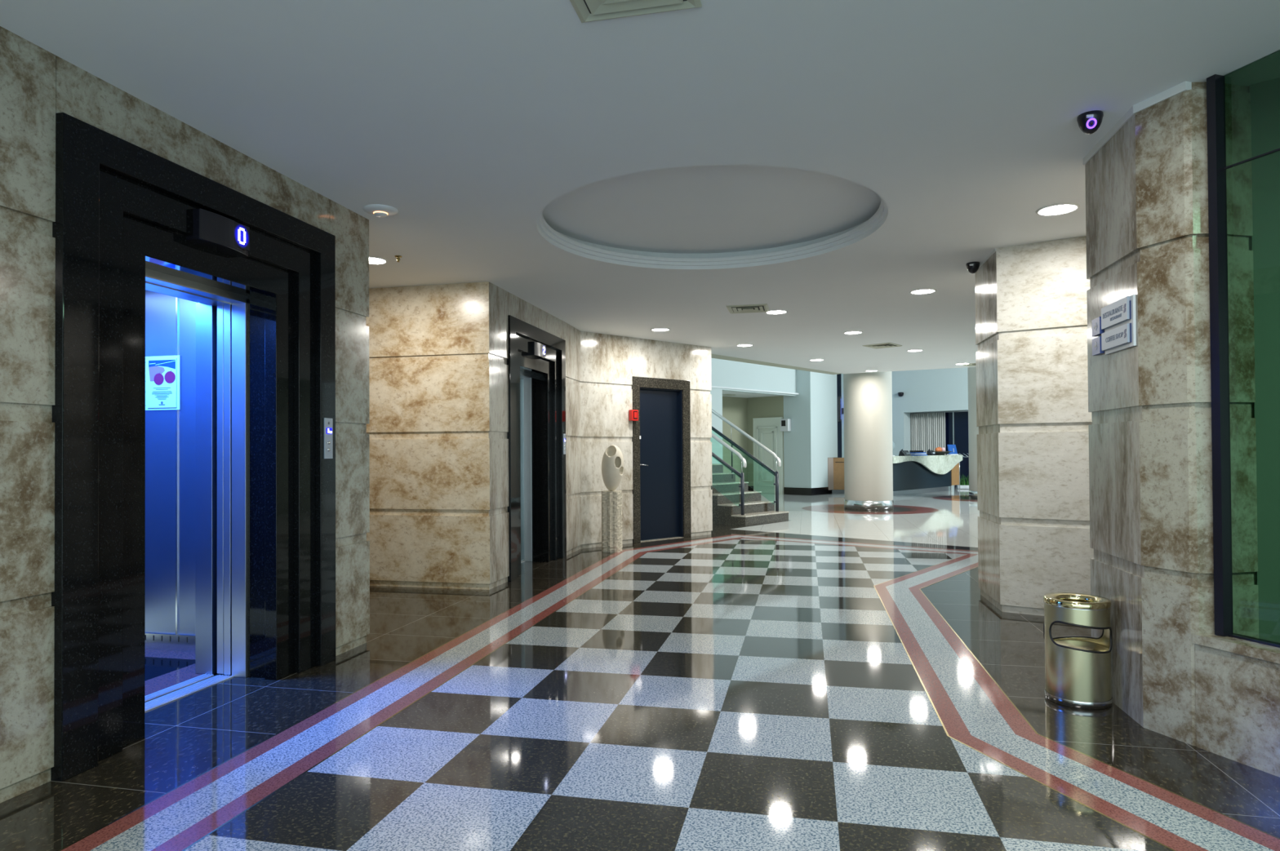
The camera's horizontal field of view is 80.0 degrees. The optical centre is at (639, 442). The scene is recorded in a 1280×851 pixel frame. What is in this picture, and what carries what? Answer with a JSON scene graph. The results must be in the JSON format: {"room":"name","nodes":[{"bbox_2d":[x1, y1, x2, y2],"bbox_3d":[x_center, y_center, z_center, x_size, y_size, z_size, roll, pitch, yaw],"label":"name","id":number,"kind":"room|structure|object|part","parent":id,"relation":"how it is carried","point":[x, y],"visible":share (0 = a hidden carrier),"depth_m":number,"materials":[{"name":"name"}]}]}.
{"room":"lobby","nodes":[
{"label":"lobby","id":0,"kind":"room"},
{"bbox_2d":[0,26,369,803],"bbox_3d":[-3.885,-0.102,1.690,2.710,2.771,7.374,0,-1,12],"label":"wall","id":1,"kind":"structure","parent":0,"point":[37,84],"depth_m":2.87,"materials":[{"name":"stone"}]},
{"bbox_2d":[50,112,335,782],"bbox_3d":[-2.987,0.055,3.978,2.045,2.598,1.768,0,-1,12],"label":"elevator","id":2,"kind":"object","parent":1,"relation":"attached to","point":[195,542],"visible":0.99,"depth_m":4.15,"materials":[{"name":"black metal"}]},
{"bbox_2d":[145,355,180,410],"bbox_3d":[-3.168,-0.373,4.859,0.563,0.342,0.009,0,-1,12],"label":"notice board","id":3,"kind":"object","parent":2,"relation":"attached to","point":[178,357],"visible":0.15,"depth_m":4.82,"materials":[{"name":"white plastic"}]},
{"bbox_2d":[147,358,177,408],"bbox_3d":[-3.019,-0.373,4.818,0.215,0.311,0.007,0,-1,12],"label":"poster","id":4,"kind":"object","parent":3,"relation":"attached to","point":[162,372],"visible":1,"depth_m":4.82,"materials":[{"name":"white paper"}]},
{"bbox_3d":[-3.067,1.260,4.818,1.450,0.102,0.017,0,-1,12],"label":"kick plate","id":5,"kind":"part","parent":2,"relation":"part of","materials":[{"name":"silver metal"}]},
{"bbox_3d":[-2.498,1.296,3.858,0.070,0.008,0.830,0,-1,12],"label":"car sill","id":6,"kind":"part","parent":2,"relation":"part of","materials":[{"name":"silver metal"}]},
{"bbox_3d":[-2.393,1.295,3.835,0.105,0.008,0.830,0,-1,12],"label":"sill","id":7,"kind":"part","parent":2,"relation":"part of","materials":[{"name":"silver metal"}]},
{"bbox_3d":[-2.406,0.259,4.484,0.110,2.086,0.408,0,-1,12],"label":"car post","id":8,"kind":"part","parent":2,"relation":"part of","materials":[{"name":"metal"}]},
{"bbox_3d":[-2.307,0.263,4.454,0.042,2.065,0.384,0,-1,12],"label":"landing door","id":9,"kind":"part","parent":2,"relation":"part of","materials":[{"name":"metal"}]},
{"bbox_3d":[-2.261,0.262,4.431,0.043,2.065,0.370,0,-1,12],"label":"landing door","id":10,"kind":"part","parent":2,"relation":"part of","materials":[{"name":"metal"}]},
{"bbox_3d":[-1.841,-0.022,4.505,0.009,0.240,0.077,0,-1,12],"label":"call panel","id":11,"kind":"part","parent":2,"relation":"part of","materials":[{"name":"silver metal"}]},
{"bbox_2d":[365,281,712,590],"bbox_3d":[-0.896,-0.041,8.642,6.374,2.771,2.215,0,-1,-39],"label":"wall","id":12,"kind":"structure","parent":0,"point":[437,428],"depth_m":7.05,"materials":[{"name":"stone"}]},
{"bbox_2d":[506,315,566,582],"bbox_3d":[-1.330,0.069,8.212,0.615,2.548,1.768,0,-1,12],"label":"elevator","id":13,"kind":"object","parent":12,"relation":"attached to","point":[536,361],"visible":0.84,"depth_m":8.61,"materials":[{"name":"black metal"}]},
{"bbox_3d":[-1.394,0.296,8.515,0.027,2.080,0.600,0,-1,12],"label":"landing door","id":14,"kind":"part","parent":13,"relation":"part of","materials":[{"name":"metal"}]},
{"bbox_3d":[-0.882,0.023,8.891,0.009,0.240,0.077,0,-1,12],"label":"call panel","id":15,"kind":"part","parent":13,"relation":"part of","materials":[{"name":"silver metal"}]},
{"bbox_2d":[629,409,638,421],"bbox_3d":[-0.083,-0.359,10.229,0.115,0.145,0.069,0,-1,-41],"label":"fire alarm","id":16,"kind":"object","parent":12,"relation":"attached to","point":[633,414],"visible":1,"depth_m":10.20,"materials":[{"name":"red plastic"}]},
{"bbox_2d":[631,376,691,543],"bbox_3d":[0.280,0.237,10.664,1.085,2.247,0.140,0,-1,-41],"label":"door","id":17,"kind":"structure","parent":12,"relation":"in","point":[661,437],"depth_m":10.70,"materials":[{"name":"blue"}]},
{"bbox_2d":[0,0,1279,373],"bbox_3d":[1.472,-1.656,6.383,12.000,0.379,18.800,0,-1,12],"label":"ceiling","id":18,"kind":"structure","parent":0,"point":[826,163],"depth_m":3.59,"materials":[{"name":"paint"}]},
{"bbox_2d":[368,256,387,264],"bbox_3d":[-2.134,-1.444,6.064,0.250,0.008,0.250,0,-1,12],"label":"recessed light","id":19,"kind":"object","parent":18,"relation":"in","point":[372,260],"visible":0.61,"depth_m":6.07,"materials":[{"name":"white"}]},
{"bbox_2d":[363,204,398,217],"bbox_3d":[-1.634,-1.445,4.808,0.210,0.042,0.210,0,-1,12],"label":"smoke detector","id":20,"kind":"object","parent":18,"relation":"attached to","point":[377,210],"visible":1,"depth_m":4.76,"materials":[{"name":"white plastic"}]},
{"bbox_2d":[394,255,401,262],"bbox_3d":[-1.885,-1.428,5.952,0.056,0.046,0.056,0,-1,12],"label":"sprinkler","id":21,"kind":"object","parent":18,"relation":"attached to","point":[397,257],"visible":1,"depth_m":5.94,"materials":[{"name":"gold metal"}]},
{"bbox_2d":[569,0,702,22],"bbox_3d":[-0.044,-1.496,2.459,0.430,0.019,0.430,0,-1,12],"label":"ceiling vent","id":22,"kind":"object","parent":18,"relation":"in","point":[588,11],"visible":1,"depth_m":2.61,"materials":[{"name":"white metal"}]},
{"bbox_2d":[650,328,670,331],"bbox_3d":[0.257,-1.418,9.626,0.250,0.008,0.250,0,-1,12],"label":"recessed light","id":23,"kind":"object","parent":18,"relation":"in","point":[653,329],"visible":1,"depth_m":9.61,"materials":[{"name":"white"}]},
{"bbox_2d":[736,344,753,346],"bbox_3d":[1.526,-1.409,11.116,0.250,0.008,0.250,0,-1,12],"label":"recessed light","id":24,"kind":"object","parent":18,"relation":"in","point":[738,345],"visible":1,"depth_m":11.11,"materials":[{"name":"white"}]},
{"bbox_2d":[726,303,768,313],"bbox_3d":[1.167,-1.437,8.234,0.430,0.019,0.420,0,-1,12],"label":"ceiling vent","id":25,"kind":"object","parent":18,"relation":"in","point":[748,308],"visible":1,"depth_m":8.20,"materials":[{"name":"beige metal"}]},
{"bbox_2d":[764,310,787,314],"bbox_3d":[1.509,-1.439,8.448,0.250,0.008,0.250,0,-1,12],"label":"recessed light","id":26,"kind":"object","parent":18,"relation":"in","point":[771,312],"visible":1,"depth_m":8.43,"materials":[{"name":"white"}]},
{"bbox_2d":[808,359,824,360],"bbox_3d":[3.007,-1.396,12.982,0.250,0.008,0.250,0,-1,12],"label":"recessed light","id":27,"kind":"object","parent":18,"relation":"in","point":[811,359],"visible":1,"depth_m":12.98,"materials":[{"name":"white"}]},
{"bbox_2d":[711,354,964,374],"bbox_3d":[4.742,-1.444,14.082,8.347,0.068,3.384,0,-1,-5],"label":"trim","id":28,"kind":"structure","parent":18,"relation":"attached to","point":[713,356],"depth_m":13.66,"materials":[{"name":"grey paint"}]},
{"bbox_2d":[843,331,862,334],"bbox_3d":[2.785,-1.430,9.970,0.250,0.008,0.250,0,-1,12],"label":"recessed light","id":29,"kind":"object","parent":18,"relation":"in","point":[846,332],"visible":1,"depth_m":9.94,"materials":[{"name":"white"}]},
{"bbox_2d":[862,342,902,349],"bbox_3d":[3.568,-1.417,11.235,0.420,0.019,0.430,-1,-1,42],"label":"ceiling vent","id":30,"kind":"object","parent":18,"relation":"in","point":[884,345],"visible":1,"depth_m":11.22,"materials":[{"name":"grey metal"}]},
{"bbox_2d":[906,349,923,351],"bbox_3d":[4.258,-1.417,11.814,0.250,0.008,0.250,0,-1,12],"label":"recessed light","id":31,"kind":"object","parent":18,"relation":"in","point":[911,350],"visible":1,"depth_m":11.78,"materials":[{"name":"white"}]},
{"bbox_2d":[909,288,937,294],"bbox_3d":[2.741,-1.459,7.393,0.250,0.008,0.250,0,-1,12],"label":"recessed light","id":32,"kind":"object","parent":18,"relation":"in","point":[919,291],"visible":1,"depth_m":7.39,"materials":[{"name":"white"}]},
{"bbox_2d":[961,363,976,366],"bbox_3d":[6.087,-1.403,13.817,0.420,0.019,0.430,-1,-1,42],"label":"ceiling vent","id":33,"kind":"object","parent":18,"relation":"in","point":[970,364],"visible":0.5,"depth_m":13.82,"materials":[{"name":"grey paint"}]},
{"bbox_2d":[965,262,980,273],"bbox_3d":[2.746,-1.434,6.292,0.106,0.084,0.106,0,-1,12],"label":"security camera","id":34,"kind":"object","parent":18,"relation":"attached to","point":[972,267],"visible":1,"depth_m":6.26,"materials":[{"name":"black plastic"}]},
{"bbox_2d":[1035,202,1079,216],"bbox_3d":[2.671,-1.488,4.881,0.250,0.008,0.250,0,-1,12],"label":"recessed light","id":35,"kind":"object","parent":18,"relation":"in","point":[1057,209],"visible":1,"depth_m":4.87,"materials":[{"name":"white"}]},
{"bbox_2d":[1076,110,1103,134],"bbox_3d":[2.070,-1.462,3.506,0.106,0.084,0.113,0,-1,8],"label":"security camera","id":36,"kind":"object","parent":18,"relation":"attached to","point":[1089,122],"visible":1,"depth_m":3.48,"materials":[{"name":"black plastic"}]},
{"bbox_2d":[0,487,1279,850],"bbox_3d":[4.738,1.373,14.184,15.000,0.002,35.504,0,-1,12],"label":"floor","id":37,"kind":"structure","parent":0,"point":[829,677],"depth_m":3.36,"materials":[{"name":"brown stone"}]},
{"bbox_2d":[601,490,622,552],"bbox_3d":[-0.347,0.979,9.432,0.258,0.744,0.250,0,-1,-2],"label":"pedestal","id":38,"kind":"object","parent":37,"relation":"on","point":[611,501],"visible":1,"depth_m":9.33,"materials":[{"name":"stone"}]},
{"bbox_2d":[601,445,623,491],"bbox_3d":[-0.339,0.322,9.445,0.276,0.569,0.276,-1,-1,39],"label":"sculpture","id":39,"kind":"object","parent":38,"relation":"on","point":[612,462],"visible":1,"depth_m":9.36,"materials":[{"name":"stone"}]},
{"bbox_2d":[711,463,789,526],"bbox_3d":[0.923,0.410,14.120,3.480,1.974,1.254,-1,-1,45],"label":"staircase","id":40,"kind":"structure","parent":37,"relation":"on","point":[726,499],"depth_m":13.12,"materials":[{"name":"stone"}]},
{"bbox_2d":[711,433,746,515],"bbox_3d":[0.787,-0.039,13.568,2.697,2.531,0.086,-1,-1,45],"label":"stair railing","id":41,"kind":"object","parent":40,"relation":"on","point":[740,475],"visible":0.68,"depth_m":12.71,"materials":[{"name":"silver metal"}]},
{"bbox_3d":[0.771,-0.176,13.602,2.630,1.597,0.060,-1,-1,45],"label":"rail","id":42,"kind":"part","parent":41,"relation":"part of","materials":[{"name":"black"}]},
{"bbox_3d":[0.794,-0.430,13.582,2.697,1.748,0.058,-1,-1,45],"label":"handrail","id":43,"kind":"part","parent":41,"relation":"part of","materials":[{"name":"silver metal"}]},
{"bbox_3d":[1.702,0.861,12.676,0.056,0.700,0.056,0,-1,12],"label":"post","id":44,"kind":"part","parent":41,"relation":"part of","materials":[{"name":"blue"}]},
{"bbox_2d":[711,408,781,511],"bbox_3d":[1.492,-0.035,14.289,2.697,2.531,0.086,-1,-1,45],"label":"stair railing","id":45,"kind":"object","parent":40,"relation":"on","point":[775,473],"visible":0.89,"depth_m":13.72,"materials":[{"name":"silver metal"}]},
{"bbox_3d":[1.476,-0.173,14.323,2.630,1.597,0.060,-1,-1,45],"label":"rail","id":46,"kind":"part","parent":45,"relation":"part of","materials":[{"name":"blue"}]},
{"bbox_3d":[1.499,-0.427,14.302,2.697,1.748,0.058,-1,-1,45],"label":"handrail","id":47,"kind":"part","parent":45,"relation":"part of","materials":[{"name":"silver metal"}]},
{"bbox_3d":[2.408,0.865,13.397,0.056,0.700,0.056,0,-1,12],"label":"post","id":48,"kind":"part","parent":45,"relation":"part of","materials":[{"name":"blue"}]},
{"bbox_2d":[827,457,844,493],"bbox_3d":[5.675,0.946,21.612,2.218,1.015,0.749,0,-1,12],"label":"cabinet","id":49,"kind":"object","parent":37,"relation":"on","point":[835,465],"depth_m":21.48,"materials":[{"name":"beige wood"}]},
{"bbox_3d":[5.036,0.897,21.740,0.900,0.905,0.290,-1,-1,45],"label":"pale panel","id":50,"kind":"part","parent":49,"relation":"part of","materials":[{"name":"beige wood"}]},
{"bbox_3d":[6.039,0.891,21.599,1.500,0.900,0.620,0,-1,12],"label":"panel","id":51,"kind":"part","parent":49,"relation":"part of","materials":[{"name":"brown wood"}]},
{"bbox_2d":[843,371,893,511],"bbox_3d":[4.749,-1.106,15.929,0.984,5.000,0.984,0,-1,12],"label":"column","id":52,"kind":"structure","parent":37,"relation":"on","point":[867,397],"depth_m":15.50,"materials":[{"name":"grey paint"}]},
{"bbox_2d":[893,454,962,496],"bbox_3d":[7.891,0.910,21.570,0.670,1.060,4.460,-1,-1,45],"label":"reception desk","id":53,"kind":"object","parent":37,"relation":"on","point":[912,475],"visible":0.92,"depth_m":21.28,"materials":[{"name":"stone"}]},
{"bbox_2d":[892,441,895,456],"bbox_3d":[6.588,0.086,20.126,0.290,0.570,0.280,0,-1,-9],"label":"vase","id":54,"kind":"object","parent":53,"relation":"on","point":[893,443],"visible":0.16,"depth_m":20.02,"materials":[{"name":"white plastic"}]},
{"bbox_3d":[6.583,0.101,20.125,0.280,0.300,0.280,-1,-1,45],"label":"globe","id":55,"kind":"part","parent":54,"relation":"part of","materials":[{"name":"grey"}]},
{"bbox_2d":[898,448,911,456],"bbox_3d":[7.185,0.278,20.682,0.186,0.192,0.400,-1,-1,45],"label":"desk telephone","id":56,"kind":"object","parent":53,"relation":"on","point":[902,453],"visible":1,"depth_m":20.58,"materials":[{"name":"black plastic"}]},
{"bbox_2d":[909,452,927,456],"bbox_3d":[7.667,0.331,21.190,0.300,0.091,0.780,-1,-1,45],"label":"paper tray","id":57,"kind":"object","parent":53,"relation":"on","point":[913,454],"visible":0.8,"depth_m":20.97,"materials":[{"name":"blue plastic"}]},
{"bbox_2d":[909,450,923,452],"bbox_3d":[7.688,0.260,21.212,0.200,0.050,0.440,-1,-1,45],"label":"book","id":58,"kind":"object","parent":57,"relation":"on","point":[909,451],"visible":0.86,"depth_m":21.09,"materials":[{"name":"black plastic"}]},
{"bbox_2d":[909,452,926,453],"bbox_3d":[7.667,0.301,21.190,0.280,0.030,0.660,-1,-1,45],"label":"tray","id":59,"kind":"object","parent":57,"relation":"on","point":[909,452],"depth_m":21.00,"materials":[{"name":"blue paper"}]},
{"bbox_3d":[7.828,1.358,21.363,0.040,0.160,3.880,-1,-1,45],"label":"kick plate","id":60,"kind":"part","parent":53,"relation":"part of","materials":[{"name":"metal"}]},
{"bbox_3d":[7.857,0.852,21.273,0.060,0.890,3.830,-1,-1,45],"label":"panel","id":61,"kind":"part","parent":53,"relation":"part of","materials":[{"name":"black"}]},
{"bbox_2d":[926,448,936,455],"bbox_3d":[8.324,0.284,21.806,0.186,0.192,0.240,-1,-1,45],"label":"desk telephone","id":62,"kind":"object","parent":53,"relation":"on","point":[929,452],"visible":0.84,"depth_m":21.75,"materials":[{"name":"black plastic"}]},
{"bbox_2d":[926,451,952,455],"bbox_3d":[8.763,0.327,22.328,0.720,0.112,0.720,-1,-1,45],"label":"fruit bowl","id":63,"kind":"object","parent":53,"relation":"on","point":[937,453],"visible":0.73,"depth_m":22.11,"materials":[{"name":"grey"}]},
{"bbox_2d":[946,444,958,455],"bbox_3d":[9.347,0.230,22.813,0.110,0.310,0.590,-1,-1,45],"label":"stand","id":64,"kind":"object","parent":53,"relation":"on","point":[953,448],"visible":1,"depth_m":22.78,"materials":[{"name":"blue plastic"}]},
{"bbox_3d":[9.258,0.852,22.954,0.470,0.870,0.530,-1,-1,45],"label":"panel","id":65,"kind":"part","parent":53,"relation":"part of","materials":[{"name":"brown wood"}]},
{"bbox_2d":[956,475,968,488],"bbox_3d":[10.323,1.182,23.890,0.771,0.538,0.571,-1,-1,42],"label":"potted plant","id":66,"kind":"object","parent":37,"relation":"on","point":[966,486],"visible":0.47,"depth_m":23.91,"materials":[{"name":"green plant"}]},
{"bbox_2d":[956,453,968,489],"bbox_3d":[10.043,0.893,23.365,0.621,1.108,0.240,-1,-1,45],"label":"chrome stand","id":67,"kind":"object","parent":37,"relation":"on","point":[960,454],"visible":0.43,"depth_m":23.53,"materials":[{"name":"silver metal"}]},
{"bbox_2d":[967,367,978,499],"bbox_3d":[8.695,-1.095,18.997,0.984,5.000,0.984,0,-1,12],"label":"column","id":68,"kind":"structure","parent":37,"relation":"on","point":[973,430],"depth_m":18.87,"materials":[{"name":"grey paint"}]},
{"bbox_2d":[1043,592,1112,710],"bbox_3d":[2.154,1.018,3.759,0.291,0.503,0.294,0,-1,12],"label":"litter bin","id":69,"kind":"object","parent":37,"relation":"on","point":[1077,668],"visible":1,"depth_m":3.65,"materials":[{"name":"gold metal"}]},
{"bbox_3d":[2.172,0.938,3.850,0.280,0.143,0.109,0,-1,12],"label":"slot trim","id":70,"kind":"part","parent":69,"relation":"part of","materials":[{"name":"black rubber"}]},
{"bbox_3d":[2.134,0.936,3.669,0.280,0.143,0.109,0,-1,12],"label":"slot trim","id":71,"kind":"part","parent":69,"relation":"part of","materials":[{"name":"black rubber"}]},
{"bbox_2d":[722,396,747,482],"bbox_3d":[1.581,0.069,20.778,0.200,2.800,4.200,-1,-1,45],"label":"wall","id":72,"kind":"structure","parent":0,"point":[734,409],"depth_m":21.81,"materials":[{"name":"beige paint"}]},
{"bbox_2d":[710,358,796,463],"bbox_3d":[1.964,-1.056,18.789,0.200,5.000,6.501,-1,-1,45],"label":"wall","id":73,"kind":"structure","parent":0,"point":[724,373],"depth_m":19.22,"materials":[{"name":"white paint"}]},
{"bbox_2d":[711,386,799,398],"bbox_3d":[2.139,-1.322,20.094,1.950,0.040,4.401,-1,-1,45],"label":"ceiling","id":74,"kind":"structure","parent":0,"point":[744,395],"depth_m":20.50,"materials":[{"name":"paint"}]},
{"bbox_2d":[746,369,837,488],"bbox_3d":[4.358,-1.034,21.971,2.140,5.000,1.399,-1,-1,45],"label":"wall","id":75,"kind":"structure","parent":0,"point":[812,438],"depth_m":21.13,"materials":[{"name":"white paint"}]},
{"bbox_2d":[752,417,783,494],"bbox_3d":[3.618,0.387,21.645,0.980,2.160,0.094,-1,-1,45],"label":"door","id":76,"kind":"structure","parent":75,"relation":"in","point":[766,431],"depth_m":21.64,"materials":[{"name":"white wood"}]},
{"bbox_3d":[3.604,0.407,21.630,0.410,1.420,0.053,-1,-1,45],"label":"moulding","id":77,"kind":"part","parent":76,"relation":"part of","materials":[{"name":"white wood"}]},
{"bbox_3d":[3.604,0.407,21.630,0.594,1.680,0.403,0,-1,12],"label":"moulding","id":78,"kind":"part","parent":76,"relation":"part of","materials":[{"name":"white wood"}]},
{"bbox_2d":[780,418,791,431],"bbox_3d":[4.041,-0.471,21.185,0.260,0.340,0.168,-1,-1,45],"label":"control box","id":79,"kind":"object","parent":75,"relation":"attached to","point":[785,424],"visible":1,"depth_m":21.11,"materials":[{"name":"white plastic"}]},
{"bbox_2d":[747,486,828,495],"bbox_3d":[4.193,1.364,21.738,2.134,0.200,0.874,-1,-1,45],"label":"baseboard","id":80,"kind":"structure","parent":75,"relation":"attached to","point":[787,491],"depth_m":21.01,"materials":[{"name":"black"}]},
{"bbox_2d":[836,373,841,457],"bbox_3d":[6.875,-0.966,29.271,4.000,5.000,0.200,-1,-1,45],"label":"wall","id":81,"kind":"structure","parent":0,"point":[838,376],"depth_m":28.55,"materials":[{"name":"paint"}]},
{"bbox_2d":[840,367,968,457],"bbox_3d":[10.048,-1.036,24.870,7.301,5.000,0.800,-1,-1,45],"label":"wall","id":82,"kind":"structure","parent":0,"point":[935,390],"depth_m":25.10,"materials":[{"name":"white paint"}]},
{"bbox_2d":[837,396,844,422],"bbox_3d":[7.052,-1.136,26.732,0.230,0.880,0.950,0,-1,12],"label":"television","id":83,"kind":"object","parent":82,"relation":"attached to","point":[840,411],"visible":0.96,"depth_m":26.29,"materials":[{"name":"black plastic"}]},
{"bbox_2d":[897,392,903,396],"bbox_3d":[8.725,-1.595,25.534,0.200,0.150,0.200,0,-1,-33],"label":"security camera","id":84,"kind":"object","parent":82,"relation":"attached to","point":[900,394],"visible":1,"depth_m":25.46,"materials":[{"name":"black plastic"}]},
{"bbox_2d":[910,411,966,455],"bbox_3d":[10.012,0.210,25.012,2.380,2.412,0.101,-1,-1,44],"label":"curtain","id":85,"kind":"object","parent":82,"relation":"hanging from","point":[927,429],"visible":0.52,"depth_m":25.41,"materials":[{"name":"white fabric"}]},
{"bbox_3d":[10.019,-0.984,25.039,2.380,0.024,0.024,-1,-1,45],"label":"rail","id":86,"kind":"part","parent":85,"relation":"part of","materials":[{"name":"metal"}]},
{"bbox_2d":[945,410,968,487],"bbox_3d":[11.423,0.194,23.821,3.900,2.500,0.070,-1,-1,45],"label":"window","id":87,"kind":"structure","parent":82,"relation":"in","point":[956,423],"depth_m":24.81,"materials":[{"name":"blue"}]},
{"bbox_3d":[10.257,0.229,24.945,0.040,2.470,0.030,-1,-1,45],"label":"frame","id":88,"kind":"part","parent":87,"relation":"part of","materials":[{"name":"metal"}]},
{"bbox_2d":[974,235,1093,616],"bbox_3d":[3.434,-0.098,5.982,1.436,2.771,2.242,0,-1,-4],"label":"column","id":89,"kind":"structure","parent":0,"point":[1033,418],"depth_m":5.68,"materials":[{"name":"stone"}]},
{"bbox_2d":[1084,81,1279,777],"bbox_3d":[3.392,-0.164,0.233,1.402,2.771,8.447,0,-1,-8],"label":"wall","id":90,"kind":"structure","parent":0,"point":[1147,230],"depth_m":3.29,"materials":[{"name":"stone"}]},
{"bbox_2d":[978,80,1191,268],"bbox_3d":[2.533,-1.473,4.869,0.145,0.036,3.402,0,-1,10],"label":"trim","id":91,"kind":"structure","parent":90,"relation":"attached to","point":[1185,86],"depth_m":3.41,"materials":[{"name":"white paint"}]},
{"bbox_2d":[1091,294,1136,355],"bbox_3d":[2.260,-0.544,3.654,0.027,0.231,0.485,0,-1,12],"label":"direction sign","id":92,"kind":"object","parent":90,"relation":"attached to","point":[1117,324],"visible":1,"depth_m":3.58,"materials":[{"name":"white"}]},
{"bbox_3d":[2.303,-0.581,3.838,0.020,0.085,0.108,0,-1,12],"label":"arrow panel","id":93,"kind":"part","parent":92,"relation":"part of","materials":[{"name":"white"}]},
{"bbox_3d":[2.304,-0.484,3.837,0.020,0.085,0.108,0,-1,12],"label":"arrow panel","id":94,"kind":"part","parent":92,"relation":"part of","materials":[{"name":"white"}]},
{"bbox_3d":[2.243,-0.492,3.599,0.014,0.086,0.312,0,-1,12],"label":"panel","id":95,"kind":"part","parent":92,"relation":"part of","materials":[{"name":"silver metal"}]},
{"bbox_3d":[2.242,-0.607,3.600,0.014,0.105,0.312,0,-1,12],"label":"panel","id":96,"kind":"part","parent":92,"relation":"part of","materials":[{"name":"silver metal"}]},
{"bbox_2d":[1192,49,1279,664],"bbox_3d":[3.463,-0.385,-0.290,0.280,2.341,7.317,0,-1,-19],"label":"window","id":97,"kind":"structure","parent":90,"relation":"in","point":[1243,104],"depth_m":3.06,"materials":[{"name":"green glass"}]},
{"bbox_3d":[3.497,0.766,-0.294,0.223,0.038,7.317,0,-1,-19],"label":"sill","id":98,"kind":"part","parent":97,"relation":"part of","materials":[{"name":"stone"}]},
{"bbox_3d":[3.454,-1.366,-0.280,0.010,0.379,7.170,0,-1,-17],"label":"pane","id":99,"kind":"part","parent":97,"relation":"part of","materials":[{"name":"green glass"}]},
{"bbox_3d":[3.462,-0.216,-0.294,0.010,1.907,7.170,0,-1,-17],"label":"pane","id":100,"kind":"part","parent":97,"relation":"part of","materials":[{"name":"green glass"}]}
]}

